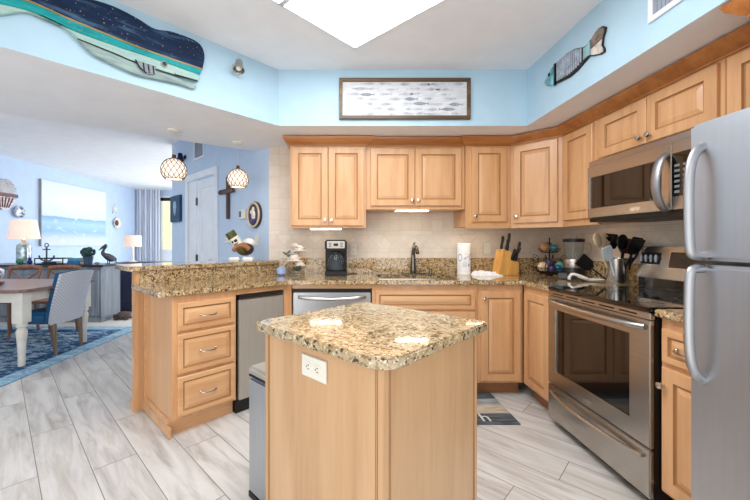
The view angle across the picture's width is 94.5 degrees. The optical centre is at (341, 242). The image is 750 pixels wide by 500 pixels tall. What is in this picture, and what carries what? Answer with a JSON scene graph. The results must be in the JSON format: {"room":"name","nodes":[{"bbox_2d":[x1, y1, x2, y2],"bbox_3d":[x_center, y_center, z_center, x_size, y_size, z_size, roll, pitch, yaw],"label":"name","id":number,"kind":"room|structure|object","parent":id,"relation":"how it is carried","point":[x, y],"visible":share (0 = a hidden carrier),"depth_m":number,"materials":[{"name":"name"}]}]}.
{"room":"kitchen","nodes":[
{"label":"kitchen","id":0,"kind":"room"},
{"bbox_2d":[0,154,135,262],"bbox_3d":[-5.760,-0.165,4.085,0.120,2.750,11.370,0,0,0],"label":"wall","id":1,"kind":"structure","parent":0,"point":[25,175],"depth_m":6.89,"materials":[{"name":"blue paint"}]},
{"bbox_2d":[0,179,17,209],"bbox_3d":[-5.657,-0.806,5.801,0.065,0.522,0.398,0,0,0],"label":"basket","id":2,"kind":"object","parent":1,"relation":"attached to","point":[7,200],"visible":1,"depth_m":5.81,"materials":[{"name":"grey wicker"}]},
{"bbox_2d":[14,206,25,217],"bbox_3d":[-5.670,-0.535,6.050,0.058,0.210,0.210,0,0,0],"label":"wall plate","id":3,"kind":"object","parent":1,"relation":"attached to","point":[19,211],"visible":1,"depth_m":6.06,"materials":[{"name":"ceramic"}]},
{"bbox_2d":[39,179,105,245],"bbox_3d":[-5.674,-0.565,7.373,0.050,1.270,1.780,0,0,0],"label":"seascape painting","id":4,"kind":"object","parent":1,"relation":"attached to","point":[69,215],"visible":0.87,"depth_m":7.16,"materials":[{"name":"paint"}]},
{"bbox_2d":[0,114,179,188],"bbox_3d":[-2.695,-1.495,4.025,6.390,0.050,11.250,0,0,0],"label":"ceiling","id":5,"kind":"structure","parent":0,"point":[130,160],"depth_m":5.51,"materials":[{"name":"paint"}]},
{"bbox_2d":[135,189,171,260],"bbox_3d":[-4.545,-0.138,9.502,2.290,2.656,0.094,0,0,0],"label":"curtain","id":6,"kind":"object","parent":5,"relation":"hanging from","point":[147,200],"visible":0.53,"depth_m":9.49,"materials":[{"name":"fabric"}]},
{"bbox_2d":[0,0,311,151],"bbox_3d":[-3.145,-1.205,1.385,7.382,0.570,1.853,0,0,-45],"label":"soffit","id":7,"kind":"structure","parent":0,"point":[46,74],"depth_m":2.32,"materials":[{"name":"paint"}]},
{"bbox_2d":[0,0,204,88],"bbox_3d":[-1.447,-1.131,1.742,0.038,0.361,1.518,0,0,45],"label":"wall art","id":8,"kind":"object","parent":7,"relation":"attached to","point":[109,33],"visible":1,"depth_m":1.94,"materials":[{"name":"blue wood"}]},
{"bbox_2d":[160,128,186,180],"bbox_3d":[-1.374,-0.718,2.821,0.201,0.405,0.200,0,0,-26],"label":"pendant lamp","id":9,"kind":"object","parent":7,"relation":"hanging from","point":[173,169],"visible":1,"depth_m":2.76,"materials":[{"name":"white glass"}]},
{"bbox_2d":[227,141,248,188],"bbox_3d":[-0.957,-0.713,3.174,0.198,0.414,0.199,0,0,39],"label":"pendant lamp","id":10,"kind":"object","parent":7,"relation":"hanging from","point":[238,178],"visible":1,"depth_m":3.11,"materials":[{"name":"white glass"}]},
{"bbox_2d":[232,59,244,74],"bbox_3d":[-0.729,-1.234,2.408,0.078,0.101,0.108,0,0,-45],"label":"spotlight","id":11,"kind":"object","parent":7,"relation":"attached to","point":[238,68],"visible":1,"depth_m":2.40,"materials":[{"name":"metal"}]},
{"bbox_2d":[160,190,171,195],"bbox_3d":[-2.650,-0.150,9.710,6.300,2.720,0.120,0,0,0],"label":"wall","id":12,"kind":"structure","parent":0,"point":[162,192],"depth_m":9.65,"materials":[{"name":"blue paint"}]},
{"bbox_2d":[160,196,171,260],"bbox_3d":[-4.295,-0.040,9.670,1.590,2.500,0.160,0,0,0],"label":"window","id":13,"kind":"structure","parent":12,"relation":"in","point":[165,224],"depth_m":9.66,"materials":[{"name":"glass"}]},
{"bbox_2d":[172,140,268,261],"bbox_3d":[-1.590,-0.150,4.308,2.618,2.720,0.121,0,0,45],"label":"wall","id":14,"kind":"structure","parent":0,"point":[255,164],"depth_m":3.89,"materials":[{"name":"blue paint"}]},
{"bbox_2d":[170,195,181,221],"bbox_3d":[-2.419,-0.490,5.022,0.380,0.380,0.038,0,0,45],"label":"framed picture","id":15,"kind":"object","parent":14,"relation":"attached to","point":[175,201],"visible":1,"depth_m":4.96,"materials":[{"name":"teal fabric"}]},
{"bbox_2d":[194,143,203,160],"bbox_3d":[-1.861,-1.215,4.484,0.310,0.260,0.012,0,0,45],"label":"air vent","id":16,"kind":"object","parent":14,"relation":"in","point":[198,147],"visible":0.62,"depth_m":4.49,"materials":[{"name":"metal"}]},
{"bbox_2d":[185,165,217,261],"bbox_3d":[-1.796,0.147,4.466,0.135,2.125,0.985,0,0,-43],"label":"door","id":17,"kind":"structure","parent":14,"relation":"in","point":[201,197],"depth_m":4.46,"materials":[{"name":"white paint"}]},
{"bbox_2d":[218,177,233,218],"bbox_3d":[-1.299,-0.505,3.894,0.330,0.480,0.050,0,0,42],"label":"wooden cross","id":18,"kind":"object","parent":14,"relation":"attached to","point":[228,190],"visible":0.86,"depth_m":3.88,"materials":[{"name":"brown wood"}]},
{"bbox_2d":[239,209,246,218],"bbox_3d":[-1.059,-0.300,3.671,0.027,0.100,0.136,0,0,-45],"label":"thermostat","id":19,"kind":"object","parent":14,"relation":"attached to","point":[242,213],"visible":1,"depth_m":3.65,"materials":[{"name":"white plastic"}]},
{"bbox_2d":[247,201,261,227],"bbox_3d":[-0.891,-0.280,3.491,0.248,0.273,0.043,0,0,45],"label":"oval plaque","id":20,"kind":"object","parent":14,"relation":"attached to","point":[254,211],"visible":1,"depth_m":3.46,"materials":[{"name":"ceramic"}]},
{"bbox_2d":[0,311,648,499],"bbox_3d":[-2.900,1.240,4.850,10.200,0.060,10.300,0,0,0],"label":"floor","id":21,"kind":"structure","parent":0,"point":[69,429],"depth_m":2.01,"materials":[{"name":"tile"}]},
{"bbox_2d":[0,263,123,321],"bbox_3d":[-4.598,0.774,5.468,1.965,0.872,0.543,0,0,0],"label":"sideboard","id":22,"kind":"object","parent":21,"relation":"on","point":[105,291],"visible":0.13,"depth_m":5.25,"materials":[{"name":"grey wood"}]},
{"bbox_2d":[6,219,40,263],"bbox_3d":[-5.070,-0.012,5.500,0.410,0.700,0.410,0,0,0],"label":"table lamp","id":23,"kind":"object","parent":22,"relation":"on","point":[23,229],"visible":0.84,"depth_m":5.41,"materials":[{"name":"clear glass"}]},
{"bbox_2d":[38,243,54,262],"bbox_3d":[-4.760,0.172,5.560,0.264,0.331,0.060,0,0,0],"label":"ornament","id":24,"kind":"object","parent":22,"relation":"on","point":[46,249],"visible":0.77,"depth_m":5.55,"materials":[{"name":"grey metal"}]},
{"bbox_2d":[34,258,67,264],"bbox_3d":[-4.479,0.288,5.360,0.442,0.100,0.190,0,0,0],"label":"display tray","id":25,"kind":"object","parent":22,"relation":"on","point":[62,263],"visible":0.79,"depth_m":5.27,"materials":[{"name":"black plastic"}]},
{"bbox_2d":[80,247,95,264],"bbox_3d":[-3.933,0.203,5.338,0.204,0.269,0.190,0,0,0],"label":"potted plant","id":26,"kind":"object","parent":22,"relation":"on","point":[87,253],"visible":1,"depth_m":5.29,"materials":[{"name":"plant"}]},
{"bbox_2d":[98,244,116,263],"bbox_3d":[-3.654,0.180,5.380,0.289,0.316,0.103,0,0,0],"label":"statue","id":27,"kind":"object","parent":22,"relation":"on","point":[107,256],"visible":0.99,"depth_m":5.36,"materials":[{"name":"grey metal"}]},
{"bbox_2d":[0,327,131,386],"bbox_3d":[-4.125,1.205,3.415,2.550,0.010,3.030,0,0,0],"label":"area rug","id":28,"kind":"object","parent":21,"relation":"on","point":[39,349],"visible":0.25,"depth_m":3.98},
{"bbox_2d":[0,265,42,337],"bbox_3d":[-4.360,0.756,4.549,0.464,0.893,0.498,0,0,0],"label":"chair","id":29,"kind":"object","parent":28,"relation":"on","point":[11,268],"visible":0.64,"depth_m":4.73,"materials":[{"name":"brown wood"}]},
{"bbox_2d":[0,279,94,366],"bbox_3d":[-3.935,0.825,3.760,1.830,0.750,1.020,0,0,0],"label":"dining table","id":30,"kind":"object","parent":28,"relation":"on","point":[18,292],"visible":0.81,"depth_m":3.36,"materials":[{"name":"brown wood"}]},
{"bbox_2d":[31,265,81,337],"bbox_3d":[-3.840,0.756,4.569,0.464,0.893,0.498,0,0,0],"label":"chair","id":31,"kind":"object","parent":28,"relation":"on","point":[50,268],"visible":0.41,"depth_m":4.76,"materials":[{"name":"brown wood"}]},
{"bbox_2d":[27,269,93,355],"bbox_3d":[-3.150,0.749,3.850,0.550,0.904,0.484,0,0,0],"label":"upholstered chair","id":32,"kind":"object","parent":28,"relation":"on","point":[67,298],"visible":0.87,"depth_m":3.72,"materials":[{"name":"fabric"}]},
{"bbox_2d":[45,269,91,323],"bbox_3d":[-3.011,0.579,3.850,0.216,0.563,0.484,0,0,0],"label":"chair backrest","id":33,"kind":"object","parent":32,"relation":"on","point":[67,298],"depth_m":3.75,"materials":[{"name":"white fabric"}]},
{"bbox_2d":[113,311,131,319],"bbox_3d":[-3.469,1.152,5.450,0.272,0.136,0.198,0,0,0],"label":"turtle figurine","id":34,"kind":"object","parent":21,"relation":"on","point":[123,315],"visible":0.98,"depth_m":5.39,"materials":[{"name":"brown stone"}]},
{"bbox_2d":[114,261,171,310],"bbox_3d":[-3.565,0.779,6.230,0.830,0.862,0.460,0,0,0],"label":"base cabinet","id":35,"kind":"object","parent":21,"relation":"on","point":[125,277],"visible":0.22,"depth_m":6.00,"materials":[{"name":"blue paint"}]},
{"bbox_2d":[123,235,141,261],"bbox_3d":[-3.760,0.110,6.200,0.284,0.475,0.284,0,0,0],"label":"table lamp","id":36,"kind":"object","parent":35,"relation":"on","point":[132,241],"visible":1,"depth_m":6.10,"materials":[{"name":"fabric"}]},
{"bbox_2d":[145,290,235,434],"bbox_3d":[-1.067,0.772,2.435,0.438,0.876,0.586,0,0,-45],"label":"base cabinet","id":37,"kind":"object","parent":21,"relation":"on","point":[191,339],"visible":0.98,"depth_m":2.26,"materials":[{"name":"brown wood"}]},
{"bbox_2d":[143,293,171,439],"bbox_3d":[-1.241,0.772,2.305,0.016,0.876,0.535,0,0,-45],"label":"baseboard","id":38,"kind":"structure","parent":37,"relation":"attached to","point":[167,430],"depth_m":2.47,"materials":[{"name":"brown wood"}]},
{"bbox_2d":[131,258,647,297],"bbox_3d":[0.289,0.239,2.692,3.558,0.182,1.272,0,0,0],"label":"countertop","id":39,"kind":"structure","parent":37,"relation":"on","point":[313,273],"depth_m":2.84,"materials":[{"name":"stone"}]},
{"bbox_2d":[276,267,286,275],"bbox_3d":[-0.545,0.257,3.100,0.094,0.078,0.094,0,0,0],"label":"float","id":40,"kind":"object","parent":39,"relation":"on","point":[280,271],"visible":1,"depth_m":3.07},
{"bbox_2d":[289,266,300,275],"bbox_3d":[-0.425,0.253,3.120,0.100,0.085,0.100,0,0,0],"label":"glass vase","id":41,"kind":"object","parent":39,"relation":"on","point":[294,272],"visible":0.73,"depth_m":3.09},
{"bbox_2d":[286,254,302,263],"bbox_3d":[-0.425,0.182,3.100,0.156,0.149,0.156,0,0,0],"label":"bloom","id":42,"kind":"object","parent":41,"relation":"in","point":[294,258],"visible":0.98,"depth_m":3.06,"materials":[{"name":"white plant"}]},
{"bbox_2d":[325,240,346,275],"bbox_3d":[-0.054,0.136,3.128,0.196,0.320,0.244,0,0,0],"label":"coffee maker","id":43,"kind":"object","parent":39,"relation":"on","point":[335,250],"visible":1,"depth_m":3.03,"materials":[{"name":"black plastic"}]},
{"bbox_2d":[400,242,425,273],"bbox_3d":[0.668,0.145,3.158,0.240,0.300,0.244,0,0,0],"label":"faucet","id":44,"kind":"object","parent":39,"relation":"on","point":[415,248],"visible":0.97,"depth_m":3.21,"materials":[{"name":"silver metal"}]},
{"bbox_2d":[373,274,458,278],"bbox_3d":[0.620,0.401,2.980,0.676,0.218,0.396,0,0,0],"label":"sink","id":45,"kind":"object","parent":39,"relation":"in","point":[376,277],"visible":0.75,"depth_m":2.88,"materials":[{"name":"metal"}]},
{"bbox_2d":[457,243,470,274],"bbox_3d":[1.140,0.151,3.230,0.124,0.290,0.124,0,0,0],"label":"paper towel roll","id":46,"kind":"object","parent":39,"relation":"on","point":[463,249],"visible":1,"depth_m":3.18,"materials":[{"name":"white paper"}]},
{"bbox_2d":[458,254,470,266],"bbox_3d":[1.140,0.164,3.193,0.117,0.124,0.047,0,0,0],"label":"print","id":47,"kind":"object","parent":46,"relation":"attached to","point":[464,260],"depth_m":3.18,"materials":[{"name":"blue"}]},
{"bbox_2d":[471,270,502,275],"bbox_3d":[1.305,0.274,3.120,0.254,0.044,0.162,0,0,9],"label":"cloth","id":48,"kind":"object","parent":39,"relation":"on","point":[480,272],"visible":0.96,"depth_m":3.06,"materials":[{"name":"white fabric"}]},
{"bbox_2d":[492,249,518,274],"bbox_3d":[1.490,0.178,3.156,0.190,0.235,0.125,0,0,-7],"label":"knife block","id":49,"kind":"object","parent":39,"relation":"on","point":[503,264],"visible":0.87,"depth_m":3.10,"materials":[{"name":"brown wood"}]},
{"bbox_2d":[533,238,564,275],"bbox_3d":[1.870,0.126,3.110,0.256,0.340,0.256,0,0,0],"label":"tiered stand","id":50,"kind":"object","parent":39,"relation":"on","point":[548,273],"visible":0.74,"depth_m":3.08,"materials":[{"name":"black metal"}]},
{"bbox_2d":[537,262,547,270],"bbox_3d":[1.795,0.217,3.080,0.088,0.088,0.087,0,0,0],"label":"decorative ball","id":51,"kind":"object","parent":50,"relation":"on","point":[541,264],"visible":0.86,"depth_m":3.05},
{"bbox_2d":[540,243,549,250],"bbox_3d":[1.815,0.041,3.090,0.080,0.079,0.080,0,0,0],"label":"decorative ball","id":52,"kind":"object","parent":50,"relation":"on","point":[544,246],"visible":0.99,"depth_m":3.06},
{"bbox_2d":[534,266,562,273],"bbox_3d":[1.870,0.251,3.110,0.256,0.055,0.256,0,0,0],"label":"basket","id":53,"kind":"object","parent":50,"relation":"on","point":[543,272],"depth_m":3.06,"materials":[{"name":"black metal"}]},
{"bbox_2d":[538,248,560,252],"bbox_3d":[1.870,0.073,3.110,0.176,0.040,0.176,0,0,0],"label":"basket","id":54,"kind":"object","parent":50,"relation":"on","point":[554,251],"depth_m":3.06,"materials":[{"name":"black metal"}]},
{"bbox_2d":[558,236,591,279],"bbox_3d":[1.901,0.120,2.804,0.205,0.352,0.207,0,0,-45],"label":"blender","id":55,"kind":"object","parent":39,"relation":"on","point":[574,246],"visible":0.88,"depth_m":2.77,"materials":[{"name":"black plastic"}]},
{"bbox_2d":[563,242,591,258],"bbox_3d":[1.913,0.063,2.828,0.175,0.145,0.150,0,0,9],"label":"jar","id":56,"kind":"object","parent":55,"relation":"on","point":[572,250],"depth_m":2.77,"materials":[{"name":"clear glass"}]},
{"bbox_2d":[567,273,604,281],"bbox_3d":[1.859,0.264,2.621,0.249,0.062,0.102,0,0,20],"label":"spoon rest","id":57,"kind":"object","parent":39,"relation":"on","point":[570,275],"visible":0.98,"depth_m":2.62,"materials":[{"name":"white ceramic"}]},
{"bbox_2d":[575,254,605,279],"bbox_3d":[1.784,0.186,2.453,0.239,0.210,0.012,0,0,4],"label":"turner","id":58,"kind":"object","parent":57,"relation":"on","point":[584,262],"visible":0.9,"depth_m":2.45,"materials":[{"name":"black plastic"}]},
{"bbox_2d":[605,258,628,285],"bbox_3d":[1.930,0.202,2.425,0.134,0.187,0.134,0,0,0],"label":"utensil crock","id":59,"kind":"object","parent":39,"relation":"on","point":[621,278],"visible":0.82,"depth_m":2.37,"materials":[{"name":"metal"}]},
{"bbox_2d":[593,233,606,268],"bbox_3d":[1.832,0.110,2.426,0.169,0.356,0.023,0,0,-12],"label":"spoon","id":60,"kind":"object","parent":59,"relation":"in","point":[597,240],"visible":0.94,"depth_m":2.41,"materials":[{"name":"brown wood"}]},
{"bbox_2d":[600,234,609,247],"bbox_3d":[1.891,0.111,2.472,0.093,0.352,0.036,0,0,22],"label":"spoon","id":61,"kind":"object","parent":59,"relation":"in","point":[605,242],"visible":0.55,"depth_m":2.47,"materials":[{"name":"brown wood"}]},
{"bbox_2d":[601,245,614,276],"bbox_3d":[1.841,0.153,2.362,0.159,0.271,0.030,0,0,-19],"label":"turner","id":62,"kind":"object","parent":59,"relation":"in","point":[609,253],"visible":0.98,"depth_m":2.35,"materials":[{"name":"grey plastic"}]},
{"bbox_2d":[605,233,617,248],"bbox_3d":[1.960,0.110,2.487,0.099,0.354,0.065,0,0,0],"label":"turner","id":63,"kind":"object","parent":59,"relation":"in","point":[613,243],"visible":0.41,"depth_m":2.51,"materials":[{"name":"black plastic"}]},
{"bbox_2d":[617,234,627,257],"bbox_3d":[1.946,0.114,2.396,0.080,0.344,0.028,0,0,3],"label":"spoon","id":64,"kind":"object","parent":59,"relation":"in","point":[622,240],"visible":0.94,"depth_m":2.39,"materials":[{"name":"black plastic"}]},
{"bbox_2d":[625,239,645,268],"bbox_3d":[1.947,0.133,2.342,0.097,0.312,0.156,0,0,0],"label":"turner","id":65,"kind":"object","parent":59,"relation":"in","point":[635,245],"visible":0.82,"depth_m":2.29,"materials":[{"name":"black plastic"}]},
{"bbox_2d":[130,264,278,412],"bbox_3d":[-1.075,0.708,2.907,1.223,1.005,0.108,0,0,-45],"label":"wall","id":66,"kind":"structure","parent":21,"relation":"on","point":[155,276],"depth_m":2.50,"materials":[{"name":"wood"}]},
{"bbox_2d":[115,259,278,271],"bbox_3d":[-1.190,0.187,2.986,0.415,0.034,1.255,0,0,45],"label":"bar countertop","id":67,"kind":"structure","parent":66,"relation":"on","point":[216,263],"depth_m":2.79,"materials":[{"name":"stone"}]},
{"bbox_2d":[229,238,254,260],"bbox_3d":[-0.922,0.064,3.174,0.225,0.212,0.174,0,0,-6],"label":"holder","id":68,"kind":"object","parent":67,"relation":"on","point":[248,243],"visible":0.92,"depth_m":3.15,"materials":[{"name":"wood"}]},
{"bbox_2d":[225,229,244,254],"bbox_3d":[-0.965,-0.002,3.134,0.183,0.235,0.093,0,0,-23],"label":"wine bottle","id":69,"kind":"object","parent":68,"relation":"in","point":[232,236],"visible":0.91,"depth_m":3.10,"materials":[{"name":"green glass"}]},
{"bbox_2d":[249,362,264,499],"bbox_3d":[-0.264,0.899,1.648,0.323,0.622,0.261,0,0,-45],"label":"trash can","id":70,"kind":"object","parent":21,"relation":"on","point":[257,376],"visible":0.23,"depth_m":1.59,"materials":[{"name":"metal"}]},
{"bbox_2d":[233,290,282,412],"bbox_3d":[-0.768,0.790,2.733,0.390,0.840,0.527,0,0,-45],"label":"trash compactor","id":71,"kind":"object","parent":21,"relation":"on","point":[251,308],"visible":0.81,"depth_m":2.48,"materials":[{"name":"silver metal"}]},
{"bbox_2d":[236,285,371,315],"bbox_3d":[-0.307,0.772,2.739,1.035,0.876,0.358,0,0,-17],"label":"frame","id":72,"kind":"object","parent":21,"relation":"on","point":[287,289],"visible":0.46,"depth_m":2.71,"materials":[{"name":"brown wood"}]},
{"bbox_2d":[293,289,370,313],"bbox_3d":[-0.078,0.777,2.959,0.612,0.826,0.632,0,0,0],"label":"dishwasher","id":73,"kind":"object","parent":21,"relation":"on","point":[304,300],"visible":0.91,"depth_m":2.69,"materials":[{"name":"silver metal"}]},
{"bbox_2d":[265,334,476,499],"bbox_3d":[0.109,0.770,1.292,0.578,0.879,0.578,0,0,45],"label":"kitchen island","id":74,"kind":"object","parent":21,"relation":"on","point":[409,432],"visible":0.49,"depth_m":1.07,"materials":[{"name":"brown wood"}]},
{"bbox_2d":[302,353,326,384],"bbox_3d":[-0.089,0.397,1.088,0.122,0.072,0.009,0,0,45],"label":"wall outlet","id":75,"kind":"object","parent":74,"relation":"attached to","point":[315,368],"visible":1,"depth_m":1.08,"materials":[{"name":"white plastic"}]},
{"bbox_2d":[305,361,311,371],"bbox_3d":[-0.106,0.397,1.102,0.033,0.033,0.004,0,0,45],"label":"socket","id":76,"kind":"object","parent":75,"relation":"attached to","point":[308,364],"depth_m":1.10,"materials":[{"name":"white plastic"}]},
{"bbox_2d":[314,365,321,375],"bbox_3d":[-0.075,0.397,1.071,0.033,0.033,0.004,0,0,45],"label":"socket","id":77,"kind":"object","parent":75,"relation":"attached to","point":[317,368],"depth_m":1.07,"materials":[{"name":"white plastic"}]},
{"bbox_2d":[256,302,486,369],"bbox_3d":[0.109,0.312,1.292,0.626,0.032,0.626,0,0,45],"label":"island countertop","id":78,"kind":"structure","parent":74,"relation":"on","point":[364,334],"depth_m":1.16,"materials":[{"name":"stone"}]},
{"bbox_2d":[371,285,476,319],"bbox_3d":[0.649,0.772,2.987,0.826,0.876,0.646,0,0,0],"label":"base cabinet","id":79,"kind":"object","parent":21,"relation":"on","point":[452,300],"visible":0.14,"depth_m":2.70,"materials":[{"name":"brown wood"}]},
{"bbox_2d":[477,392,520,424],"bbox_3d":[0.705,1.205,2.531,0.960,0.008,0.488,0,0,0],"label":"kitchen mat","id":80,"kind":"object","parent":21,"relation":"on","point":[490,411],"visible":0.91,"depth_m":2.44,"materials":[{"name":"fabric"}]},
{"bbox_2d":[477,285,522,391],"bbox_3d":[1.244,0.772,2.987,0.358,0.876,0.646,0,0,0],"label":"base cabinet","id":81,"kind":"object","parent":21,"relation":"on","point":[500,346],"visible":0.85,"depth_m":2.70,"materials":[{"name":"brown wood"}]},
{"bbox_2d":[524,285,548,408],"bbox_3d":[1.728,0.772,2.509,0.645,0.876,0.382,0,0,0],"label":"base cabinet","id":82,"kind":"object","parent":21,"relation":"on","point":[535,300],"visible":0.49,"depth_m":2.51,"materials":[{"name":"brown wood"}]},
{"bbox_2d":[548,246,709,499],"bbox_3d":[1.683,0.618,1.927,0.739,1.185,0.767,0,0,0],"label":"range","id":83,"kind":"object","parent":21,"relation":"on","point":[605,342],"visible":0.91,"depth_m":1.83,"materials":[{"name":"silver metal"}]},
{"bbox_2d":[548,286,683,312],"bbox_3d":[1.679,0.304,1.927,0.612,0.026,0.767,0,0,0],"label":"cooktop","id":84,"kind":"object","parent":83,"relation":"in","point":[632,299],"depth_m":1.90,"materials":[{"name":"black glass"}]},
{"bbox_2d":[655,318,690,499],"bbox_3d":[1.709,0.772,1.395,0.681,0.876,0.285,0,0,0],"label":"base cabinet","id":85,"kind":"object","parent":21,"relation":"on","point":[675,385],"visible":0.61,"depth_m":1.46,"materials":[{"name":"brown wood"}]},
{"bbox_2d":[655,309,682,322],"bbox_3d":[1.732,0.313,1.397,0.673,0.034,0.283,0,0,0],"label":"countertop","id":86,"kind":"structure","parent":85,"relation":"on","point":[670,314],"depth_m":1.48,"materials":[{"name":"stone"}]},
{"bbox_2d":[683,107,749,499],"bbox_3d":[1.620,0.394,0.885,0.856,1.632,0.740,0,0,0],"label":"refrigerator","id":87,"kind":"object","parent":21,"relation":"on","point":[716,187],"visible":1,"depth_m":1.15,"materials":[{"name":"metal"}]},
{"bbox_2d":[114,0,601,69],"bbox_3d":[-1.310,-1.385,0.560,6.780,0.050,4.320,0,0,0],"label":"ceiling","id":88,"kind":"structure","parent":0,"point":[451,34],"depth_m":2.25,"materials":[{"name":"paint"}]},
{"bbox_2d":[281,0,444,48],"bbox_3d":[0.304,-1.353,1.754,0.618,0.011,1.224,0,0,-45],"label":"ceiling light panel","id":89,"kind":"object","parent":88,"relation":"attached to","point":[355,23],"visible":1,"depth_m":2.05,"materials":[{"name":"white paint"}]},
{"bbox_2d":[279,70,556,136],"bbox_3d":[0.790,-1.190,3.030,2.580,0.540,0.620,0,0,0],"label":"soffit","id":90,"kind":"structure","parent":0,"point":[308,99],"depth_m":2.72,"materials":[{"name":"paint"}]},
{"bbox_2d":[339,78,470,119],"bbox_3d":[0.492,-1.127,2.705,1.028,0.320,0.028,0,0,0],"label":"picture","id":91,"kind":"object","parent":90,"relation":"attached to","point":[359,98],"visible":1,"depth_m":2.71,"materials":[{"name":"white wood"}]},
{"bbox_2d":[281,258,638,284],"bbox_3d":[0.742,0.222,2.823,2.653,0.148,1.010,0,0,0],"label":"backsplash","id":92,"kind":"structure","parent":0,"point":[312,265],"depth_m":3.31,"materials":[{"name":"stone"}]},
{"bbox_2d":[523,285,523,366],"bbox_3d":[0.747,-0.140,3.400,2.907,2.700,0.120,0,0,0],"label":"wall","id":93,"kind":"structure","parent":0,"point":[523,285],"depth_m":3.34,"materials":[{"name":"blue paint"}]},
{"bbox_2d":[290,146,365,228],"bbox_3d":[-0.121,-0.515,3.143,0.661,0.779,0.369,0,0,0],"label":"upper cabinet","id":94,"kind":"object","parent":93,"relation":"attached to","point":[328,183],"visible":0.98,"depth_m":2.99,"materials":[{"name":"brown wood"}]},
{"bbox_2d":[269,147,555,266],"bbox_3d":[0.689,-0.305,3.335,2.787,1.230,0.010,0,0,0],"label":"tile backsplash","id":95,"kind":"structure","parent":93,"relation":"attached to","point":[385,234],"depth_m":3.33,"materials":[{"name":"tile"}]},
{"bbox_2d":[350,243,356,254],"bbox_3d":[0.112,0.065,3.324,0.072,0.116,0.009,0,0,0],"label":"wall outlet","id":96,"kind":"object","parent":95,"relation":"attached to","point":[353,246],"visible":1,"depth_m":3.32,"materials":[{"name":"white plastic"}]},
{"bbox_2d":[483,242,490,253],"bbox_3d":[1.400,0.055,3.325,0.072,0.116,0.009,0,0,0],"label":"light switch","id":97,"kind":"object","parent":95,"relation":"attached to","point":[486,245],"visible":1,"depth_m":3.32,"materials":[{"name":"white plastic"}]},
{"bbox_2d":[366,147,463,211],"bbox_3d":[0.644,-0.598,3.154,0.864,0.615,0.349,0,0,0],"label":"upper cabinet","id":98,"kind":"object","parent":93,"relation":"attached to","point":[431,179],"visible":0.93,"depth_m":3.01,"materials":[{"name":"brown wood"}]},
{"bbox_2d":[282,136,463,149],"bbox_3d":[0.286,-0.876,3.138,1.597,0.069,0.380,0,0,0],"label":"crown molding","id":99,"kind":"structure","parent":98,"relation":"attached to","point":[376,141],"depth_m":2.98,"materials":[{"name":"wood"}]},
{"bbox_2d":[454,146,509,227],"bbox_3d":[1.274,-0.514,3.143,0.391,0.781,0.369,0,0,0],"label":"upper cabinet","id":100,"kind":"object","parent":93,"relation":"attached to","point":[486,168],"visible":0.91,"depth_m":2.99,"materials":[{"name":"brown wood"}]},
{"bbox_2d":[510,136,589,227],"bbox_3d":[1.768,-0.514,3.033,0.600,0.781,0.590,0,0,0],"label":"upper cabinet","id":101,"kind":"object","parent":93,"relation":"attached to","point":[536,168],"visible":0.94,"depth_m":2.85,"materials":[{"name":"brown wood"}]},
{"bbox_2d":[460,23,749,146],"bbox_3d":[1.589,-0.876,2.334,0.596,0.069,2.035,0,0,-22],"label":"crown molding","id":102,"kind":"structure","parent":101,"relation":"attached to","point":[737,40],"depth_m":1.98,"materials":[{"name":"wood"}]},
{"bbox_2d":[527,0,749,125],"bbox_3d":[1.770,-1.190,0.560,0.620,0.540,4.320,0,0,0],"label":"soffit","id":103,"kind":"structure","parent":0,"point":[636,49],"depth_m":1.85,"materials":[{"name":"paint"}]},
{"bbox_2d":[544,26,606,85],"bbox_3d":[1.446,-1.136,2.179,0.024,0.168,0.571,0,0,0],"label":"fish","id":104,"kind":"object","parent":103,"relation":"attached to","point":[571,62],"visible":1,"depth_m":2.13},
{"bbox_2d":[648,0,682,23],"bbox_3d":[1.453,-1.170,1.490,0.012,0.270,0.290,0,0,0],"label":"air vent","id":105,"kind":"object","parent":103,"relation":"attached to","point":[656,8],"visible":1,"depth_m":1.58,"materials":[{"name":"metal"}]},
{"bbox_3d":[2.140,-0.140,0.930,0.120,2.700,5.060,0,0,0],"label":"wall","id":106,"kind":"structure","parent":0,"visible":0},
{"bbox_2d":[563,119,632,226],"bbox_3d":[1.899,-0.514,2.543,0.338,0.781,0.383,0,0,0],"label":"upper cabinet","id":107,"kind":"object","parent":106,"relation":"attached to","point":[581,145],"visible":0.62,"depth_m":2.52,"materials":[{"name":"brown wood"}]},
{"bbox_2d":[556,220,683,292],"bbox_3d":[2.075,-0.140,2.280,0.010,0.900,2.100,0,0,0],"label":"tile backsplash","id":108,"kind":"structure","parent":106,"relation":"attached to","point":[662,233],"depth_m":2.48,"materials":[{"name":"tile"}]},
{"bbox_2d":[599,57,726,158],"bbox_3d":[1.883,-0.725,1.962,0.369,0.360,0.774,0,0,0],"label":"upper cabinet","id":109,"kind":"object","parent":106,"relation":"attached to","point":[699,97],"visible":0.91,"depth_m":1.83,"materials":[{"name":"brown wood"}]},
{"bbox_2d":[588,130,690,221],"bbox_3d":[1.827,-0.339,1.953,0.470,0.406,0.756,0,0,0],"label":"microwave","id":110,"kind":"object","parent":109,"relation":"attached to","point":[644,183],"visible":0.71,"depth_m":1.93,"materials":[{"name":"metal"}]},
{"bbox_2d":[727,46,749,113],"bbox_3d":[1.899,-0.523,1.436,0.338,0.763,0.272,0,0,0],"label":"upper cabinet","id":111,"kind":"object","parent":106,"relation":"attached to","point":[738,63],"visible":0.21,"depth_m":1.50,"materials":[{"name":"brown wood"}]},
{"bbox_3d":[1.773,-0.670,0.870,0.589,0.360,0.820,0,0,0],"label":"upper cabinet","id":112,"kind":"object","parent":106,"relation":"attached to","visible":0},
{"bbox_2d":[719,0,749,17],"bbox_3d":[1.759,-0.876,0.902,0.582,0.069,0.885,0,0,0],"label":"crown molding","id":113,"kind":"structure","parent":112,"relation":"attached to","point":[737,7],"depth_m":1.30,"materials":[{"name":"wood"}]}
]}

